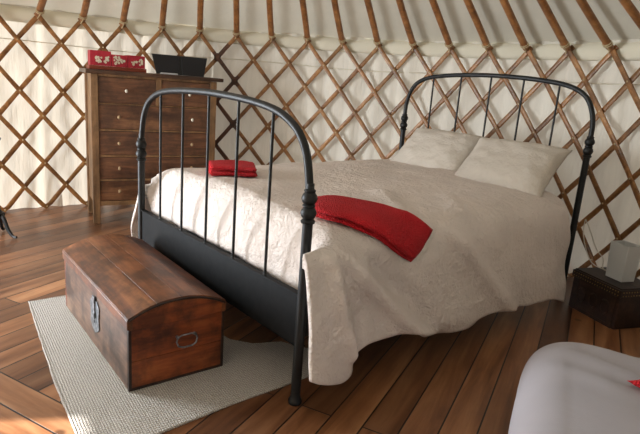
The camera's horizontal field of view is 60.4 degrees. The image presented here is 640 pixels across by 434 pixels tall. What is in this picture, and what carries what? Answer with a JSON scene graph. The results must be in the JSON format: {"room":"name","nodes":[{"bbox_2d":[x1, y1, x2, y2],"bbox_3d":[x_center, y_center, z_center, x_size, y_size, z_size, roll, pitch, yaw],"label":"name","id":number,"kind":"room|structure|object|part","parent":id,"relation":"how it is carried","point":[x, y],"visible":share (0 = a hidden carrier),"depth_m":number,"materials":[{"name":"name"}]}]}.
{"room":"traditional dwelling","nodes":[
{"label":"traditional dwelling","id":0,"kind":"room"},
{"bbox_2d":[0,4,639,278],"bbox_3d":[-0.560,-0.246,2.472,5.343,1.580,5.346,-7,18,-40],"label":"wall","id":1,"kind":"structure","parent":0,"point":[624,209],"depth_m":4.48,"materials":[{"name":"white fabric"}]},
{"bbox_2d":[0,4,639,60],"bbox_3d":[-0.501,-0.954,2.299,5.366,0.142,5.363,-7,18,-40],"label":"trim","id":2,"kind":"structure","parent":1,"relation":"attached to","point":[590,51],"depth_m":4.46,"materials":[{"name":"fabric"}]},
{"bbox_2d":[0,38,639,84],"bbox_3d":[-0.516,-0.753,2.348,5.259,0.023,5.259,-7,18,-40],"label":"trim","id":3,"kind":"structure","parent":1,"relation":"attached to","point":[0,38],"depth_m":4.61,"materials":[{"name":"fabric"}]},
{"bbox_2d":[0,204,639,433],"bbox_3d":[-0.619,0.578,2.675,5.700,0.120,5.700,-7,18,-40],"label":"floor","id":4,"kind":"structure","parent":0,"point":[466,381],"depth_m":2.38,"materials":[{"name":"brown wood"}]},
{"bbox_2d":[0,137,16,237],"bbox_3d":[-2.194,-0.196,3.651,0.243,0.671,0.267,-7,18,-40],"label":"iron stand","id":5,"kind":"object","parent":4,"relation":"on","point":[3,220],"visible":1,"depth_m":3.70,"materials":[{"name":"black metal"}]},
{"bbox_2d":[0,13,239,211],"bbox_3d":[-2.045,-0.765,4.186,2.992,1.552,0.540,-7,18,-40],"label":"lattice panel","id":6,"kind":"object","parent":4,"relation":"on","point":[17,38],"visible":0.49,"depth_m":4.44,"materials":[{"name":"brown wood"}]},
{"bbox_2d":[35,0,46,18],"bbox_3d":[-1.436,-1.985,3.291,0.064,1.457,2.083,-8,18,-40],"label":"pole","id":7,"kind":"object","parent":6,"relation":"attached to","point":[39,11],"visible":1,"depth_m":4.11,"materials":[{"name":"brown wood"}]},
{"bbox_2d":[79,0,90,23],"bbox_3d":[-1.280,-2.002,3.406,0.066,1.457,2.079,-5,17,-34],"label":"pole","id":8,"kind":"object","parent":6,"relation":"attached to","point":[85,5],"visible":1,"depth_m":4.26,"materials":[{"name":"brown wood"}]},
{"bbox_2d":[119,0,129,28],"bbox_3d":[-1.113,-2.012,3.501,0.065,1.457,2.074,-3,16,-27],"label":"pole","id":9,"kind":"object","parent":6,"relation":"attached to","point":[125,7],"visible":1,"depth_m":4.38,"materials":[{"name":"brown wood"}]},
{"bbox_2d":[158,0,167,31],"bbox_3d":[-0.938,-2.016,3.574,0.064,1.457,2.070,-1,15,-21],"label":"pole","id":10,"kind":"object","parent":6,"relation":"attached to","point":[163,10],"visible":1,"depth_m":4.47,"materials":[{"name":"brown wood"}]},
{"bbox_2d":[196,0,203,35],"bbox_3d":[-0.754,-2.015,3.627,0.069,1.457,2.065,1,14,-14],"label":"pole","id":11,"kind":"object","parent":6,"relation":"attached to","point":[200,5],"visible":1,"depth_m":4.53,"materials":[{"name":"brown wood"}]},
{"bbox_2d":[79,68,223,223],"bbox_3d":[-1.362,-0.573,4.459,1.020,1.150,0.440,-3,16,-29],"label":"dresser","id":12,"kind":"object","parent":4,"relation":"on","point":[115,101],"visible":0.72,"depth_m":4.22,"materials":[{"name":"brown wood"}]},
{"bbox_3d":[-1.846,-0.582,4.404,0.050,1.120,0.050,-3,16,-29],"label":"leg","id":13,"kind":"part","parent":12,"relation":"part of","materials":[{"name":"brown wood"}]},
{"bbox_3d":[-1.679,-0.496,4.108,0.050,1.120,0.050,-3,16,-29],"label":"leg","id":14,"kind":"part","parent":12,"relation":"part of","materials":[{"name":"brown wood"}]},
{"bbox_2d":[86,50,146,72],"bbox_3d":[-1.551,-1.186,4.188,0.410,0.135,0.180,-3,16,-29],"label":"floral box","id":15,"kind":"object","parent":12,"relation":"on","point":[97,59],"visible":1,"depth_m":4.11,"materials":[{"name":"red"}]},
{"bbox_2d":[86,65,146,72],"bbox_3d":[-1.555,-1.134,4.201,0.410,0.028,0.180,-3,16,-29],"label":"tray","id":16,"kind":"object","parent":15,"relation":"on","point":[130,68],"depth_m":4.14,"materials":[{"name":"brown wood"}]},
{"bbox_3d":[-1.385,-0.258,4.524,0.836,0.151,0.342,-3,16,-29],"label":"drawer","id":17,"kind":"part","parent":12,"relation":"part of","materials":[{"name":"brown wood"}]},
{"bbox_3d":[-1.516,-0.981,4.242,0.410,0.186,0.342,-3,16,-29],"label":"drawer","id":18,"kind":"part","parent":12,"relation":"part of","materials":[{"name":"brown wood"}]},
{"bbox_3d":[-1.372,-0.430,4.482,0.836,0.166,0.342,-3,16,-29],"label":"drawer","id":19,"kind":"part","parent":12,"relation":"part of","materials":[{"name":"brown wood"}]},
{"bbox_3d":[-1.343,-0.803,4.391,0.836,0.176,0.342,-3,16,-29],"label":"drawer","id":20,"kind":"part","parent":12,"relation":"part of","materials":[{"name":"brown wood"}]},
{"bbox_3d":[-1.358,-0.614,4.437,0.836,0.176,0.342,-3,16,-29],"label":"drawer","id":21,"kind":"part","parent":12,"relation":"part of","materials":[{"name":"brown wood"}]},
{"bbox_3d":[-1.280,-0.585,4.297,0.840,0.982,0.027,-3,16,-29],"label":"frame","id":22,"kind":"part","parent":12,"relation":"part of","materials":[{"name":"brown wood"}]},
{"bbox_2d":[152,53,206,76],"bbox_3d":[-1.114,-1.210,4.393,0.444,0.150,0.071,-3,16,-29],"label":"box","id":23,"kind":"object","parent":12,"relation":"on","point":[164,64],"visible":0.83,"depth_m":4.38,"materials":[{"name":"black"}]},
{"bbox_3d":[-1.130,-1.003,4.453,0.382,0.186,0.342,-3,16,-29],"label":"drawer","id":24,"kind":"part","parent":12,"relation":"part of","materials":[{"name":"brown wood"}]},
{"bbox_3d":[-0.899,-0.540,4.534,0.050,1.120,0.050,-3,16,-29],"label":"leg","id":25,"kind":"part","parent":12,"relation":"part of","materials":[{"name":"brown wood"}]},
{"bbox_2d":[28,295,308,433],"bbox_3d":[-0.752,0.543,2.502,1.041,0.009,1.343,-7,18,-40],"label":"woven rug","id":26,"kind":"object","parent":4,"relation":"on","point":[95,400],"visible":0.57,"depth_m":2.13,"materials":[{"name":"beige fabric"}]},
{"bbox_2d":[62,234,225,391],"bbox_3d":[-0.821,0.366,2.462,0.406,0.345,0.932,-6,17,-37],"label":"chest","id":27,"kind":"object","parent":26,"relation":"on","point":[153,322],"visible":1,"depth_m":2.19,"materials":[{"name":"brown wood"}]},
{"bbox_3d":[-0.951,0.419,2.322,0.004,0.150,0.128,-6,17,-37],"label":"lock plate","id":28,"kind":"part","parent":27,"relation":"part of","materials":[{"name":"grey metal"}]},
{"bbox_3d":[-0.542,0.355,2.106,0.387,0.083,0.019,-6,17,-37],"label":"lid","id":29,"kind":"part","parent":27,"relation":"part of","materials":[{"name":"brown wood"}]},
{"bbox_3d":[-0.516,0.479,2.137,0.093,0.054,0.015,-6,17,-37],"label":"drop handle","id":30,"kind":"part","parent":27,"relation":"part of","materials":[{"name":"grey metal"}]},
{"bbox_2d":[136,73,595,405],"bbox_3d":[0.291,-0.204,3.109,2.147,1.324,1.478,-7,18,-40],"label":"bed","id":31,"kind":"object","parent":4,"relation":"on","point":[281,308],"visible":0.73,"depth_m":2.38,"materials":[{"name":"black metal"}]},
{"bbox_3d":[-0.979,-0.031,3.014,0.058,0.844,0.058,-7,18,-40],"label":"bed post","id":32,"kind":"part","parent":31,"relation":"part of","materials":[{"name":"black metal"}]},
{"bbox_2d":[187,231,244,261],"bbox_3d":[0.297,0.015,3.183,1.910,0.285,1.320,-7,18,-40],"label":"mattress","id":33,"kind":"object","parent":31,"relation":"on","point":[236,256],"visible":0.02,"depth_m":2.64,"materials":[{"name":"fabric"}]},
{"bbox_3d":[-0.521,0.219,2.523,0.042,0.211,1.420,-7,18,-40],"label":"footboard rail","id":34,"kind":"part","parent":31,"relation":"part of","materials":[{"name":"black metal"}]},
{"bbox_3d":[-0.064,0.294,1.978,0.058,0.844,0.058,-7,18,-40],"label":"bed post","id":35,"kind":"part","parent":31,"relation":"part of","materials":[{"name":"black metal"}]},
{"bbox_3d":[0.705,0.273,2.692,2.089,0.140,0.044,-7,18,-40],"label":"rail","id":36,"kind":"part","parent":31,"relation":"part of","materials":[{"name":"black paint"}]},
{"bbox_2d":[131,159,570,384],"bbox_3d":[0.184,0.085,3.079,1.950,0.646,1.784,-7,18,-40],"label":"duvet","id":37,"kind":"object","parent":31,"relation":"on","point":[490,248],"visible":0.8,"depth_m":2.45,"materials":[{"name":"beige fabric"}]},
{"bbox_2d":[209,160,257,176],"bbox_3d":[-0.463,-0.251,2.847,0.262,0.062,0.299,2,14,-11],"label":"folded throw","id":38,"kind":"object","parent":37,"relation":"on","point":[216,167],"visible":0.92,"depth_m":2.75,"materials":[{"name":"red fabric"}]},
{"bbox_2d":[315,195,432,261],"bbox_3d":[0.184,0.057,2.199,0.534,0.219,0.285,7,14,9],"label":"folded throw","id":39,"kind":"object","parent":37,"relation":"on","point":[403,232],"visible":0.94,"depth_m":2.16,"materials":[{"name":"red fabric"}]},
{"bbox_2d":[390,128,485,170],"bbox_3d":[0.800,-0.442,3.786,0.341,0.306,0.626,-9,19,-43],"label":"pillow","id":40,"kind":"object","parent":37,"relation":"on","point":[430,148],"visible":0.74,"depth_m":3.69,"materials":[{"name":"beige fabric"}]},
{"bbox_2d":[454,137,572,196],"bbox_3d":[1.127,-0.298,3.304,0.346,0.315,0.600,-9,19,-44],"label":"pillow","id":41,"kind":"object","parent":37,"relation":"on","point":[527,167],"visible":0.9,"depth_m":3.19,"materials":[{"name":"beige fabric"}]},
{"bbox_3d":[0.616,-0.319,4.334,0.058,1.014,0.058,-7,18,-40],"label":"bed post","id":42,"kind":"part","parent":31,"relation":"part of","materials":[{"name":"black metal"}]},
{"bbox_3d":[1.532,0.006,3.298,0.058,1.014,0.058,-7,18,-40],"label":"bed post","id":43,"kind":"part","parent":31,"relation":"part of","materials":[{"name":"black metal"}]},
{"bbox_2d":[221,34,639,277],"bbox_3d":[0.962,-0.321,3.325,1.710,1.553,4.876,-3,16,-29],"label":"lattice panel","id":44,"kind":"object","parent":4,"relation":"on","point":[628,81],"visible":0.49,"depth_m":4.25,"materials":[{"name":"brown wood"}]},
{"bbox_2d":[232,0,239,38],"bbox_3d":[-0.571,-2.008,3.657,0.066,1.457,2.060,3,14,-7],"label":"pole","id":45,"kind":"object","parent":44,"relation":"attached to","point":[236,32],"visible":1,"depth_m":4.55,"materials":[{"name":"brown wood"}]},
{"bbox_2d":[266,0,274,41],"bbox_3d":[-0.375,-1.995,3.666,0.067,1.457,2.055,4,14,-1],"label":"pole","id":46,"kind":"object","parent":44,"relation":"attached to","point":[271,34],"visible":1,"depth_m":4.56,"materials":[{"name":"brown wood"}]},
{"bbox_2d":[299,0,310,44],"bbox_3d":[-0.188,-1.977,3.652,0.064,1.457,2.050,6,14,6],"label":"pole","id":47,"kind":"object","parent":44,"relation":"attached to","point":[306,37],"visible":1,"depth_m":4.52,"materials":[{"name":"brown wood"}]},
{"bbox_2d":[331,0,345,46],"bbox_3d":[-0.005,-1.954,3.616,0.064,1.457,2.046,8,14,13],"label":"pole","id":48,"kind":"object","parent":44,"relation":"attached to","point":[335,6],"visible":1,"depth_m":4.46,"materials":[{"name":"brown wood"}]},
{"bbox_2d":[364,0,380,48],"bbox_3d":[0.178,-1.926,3.557,0.064,1.457,2.041,10,15,20],"label":"pole","id":49,"kind":"object","parent":44,"relation":"attached to","point":[368,4],"visible":1,"depth_m":4.37,"materials":[{"name":"brown wood"}]},
{"bbox_2d":[396,0,416,50],"bbox_3d":[0.350,-1.893,3.478,0.069,1.457,2.038,11,15,27],"label":"pole","id":50,"kind":"object","parent":44,"relation":"attached to","point":[400,3],"visible":1,"depth_m":4.25,"materials":[{"name":"brown wood"}]},
{"bbox_2d":[429,0,452,51],"bbox_3d":[0.508,-1.857,3.379,0.066,1.457,2.034,14,17,33],"label":"pole","id":51,"kind":"object","parent":44,"relation":"attached to","point":[436,10],"visible":1,"depth_m":4.11,"materials":[{"name":"brown wood"}]},
{"bbox_2d":[463,0,490,52],"bbox_3d":[0.650,-1.818,3.266,0.064,1.457,2.031,17,18,41],"label":"pole","id":52,"kind":"object","parent":44,"relation":"attached to","point":[470,7],"visible":1,"depth_m":3.93,"materials":[{"name":"brown wood"}]},
{"bbox_2d":[499,0,528,53],"bbox_3d":[0.784,-1.774,3.128,2.028,1.457,0.066,-7,18,-40],"label":"pole","id":53,"kind":"object","parent":44,"relation":"attached to","point":[524,44],"visible":1,"depth_m":3.74,"materials":[{"name":"brown wood"}]},
{"bbox_2d":[537,0,570,53],"bbox_3d":[0.892,-1.730,2.985,2.026,1.457,0.066,-5,16,-33],"label":"pole","id":54,"kind":"object","parent":44,"relation":"attached to","point":[564,43],"visible":1,"depth_m":3.53,"materials":[{"name":"brown wood"}]},
{"bbox_2d":[576,0,613,53],"bbox_3d":[0.985,-1.684,2.824,2.024,1.457,0.065,-2,15,-26],"label":"pole","id":55,"kind":"object","parent":44,"relation":"attached to","point":[585,7],"visible":0.99,"depth_m":3.30,"materials":[{"name":"brown wood"}]},
{"bbox_2d":[618,0,639,29],"bbox_3d":[1.056,-1.637,2.655,2.023,1.457,0.065,0,15,-19],"label":"pole","id":56,"kind":"object","parent":44,"relation":"attached to","point":[627,5],"visible":1,"depth_m":3.00,"materials":[{"name":"brown wood"}]},
{"bbox_2d":[508,342,639,433],"bbox_3d":[0.766,0.725,1.310,0.654,0.451,1.226,10,15,22],"label":"bed","id":57,"kind":"object","parent":4,"relation":"on","point":[564,387],"visible":0.99,"depth_m":1.48,"materials":[{"name":"white fabric"}]},
{"bbox_2d":[628,379,639,387],"bbox_3d":[1.001,0.480,1.456,0.285,0.049,0.196,0,14,-18],"label":"folded throw","id":58,"kind":"object","parent":57,"relation":"on","point":[636,383],"visible":1,"depth_m":1.48,"materials":[{"name":"red fabric"}]},
{"bbox_2d":[569,267,639,329],"bbox_3d":[1.668,0.456,3.143,0.280,0.235,0.361,0,14,-18],"label":"chest","id":59,"kind":"object","parent":4,"relation":"on","point":[612,303],"visible":0.96,"depth_m":3.03,"materials":[{"name":"brown wood"}]},
{"bbox_3d":[1.676,0.365,3.123,0.276,0.048,0.357,0,14,-18],"label":"lid","id":60,"kind":"part","parent":59,"relation":"part of","materials":[{"name":"brown wood"}]},
{"bbox_2d":[583,219,639,281],"bbox_3d":[1.676,0.188,3.192,0.136,0.269,0.384,0,14,-18],"label":"table lamp","id":61,"kind":"object","parent":59,"relation":"on","point":[624,256],"depth_m":3.04,"materials":[{"name":"grey"}]},
{"bbox_3d":[1.659,0.171,3.253,0.072,0.269,0.241,-4,16,-32],"label":"lamp cord","id":62,"kind":"part","parent":61,"relation":"part of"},
{"bbox_2d":[0,0,639,42],"bbox_3d":[-0.443,-1.698,2.117,5.305,1.457,5.305,-3,16,-28],"label":"ceiling","id":63,"kind":"structure","parent":0,"point":[614,19],"depth_m":4.34,"materials":[{"name":"fabric"}]}
]}

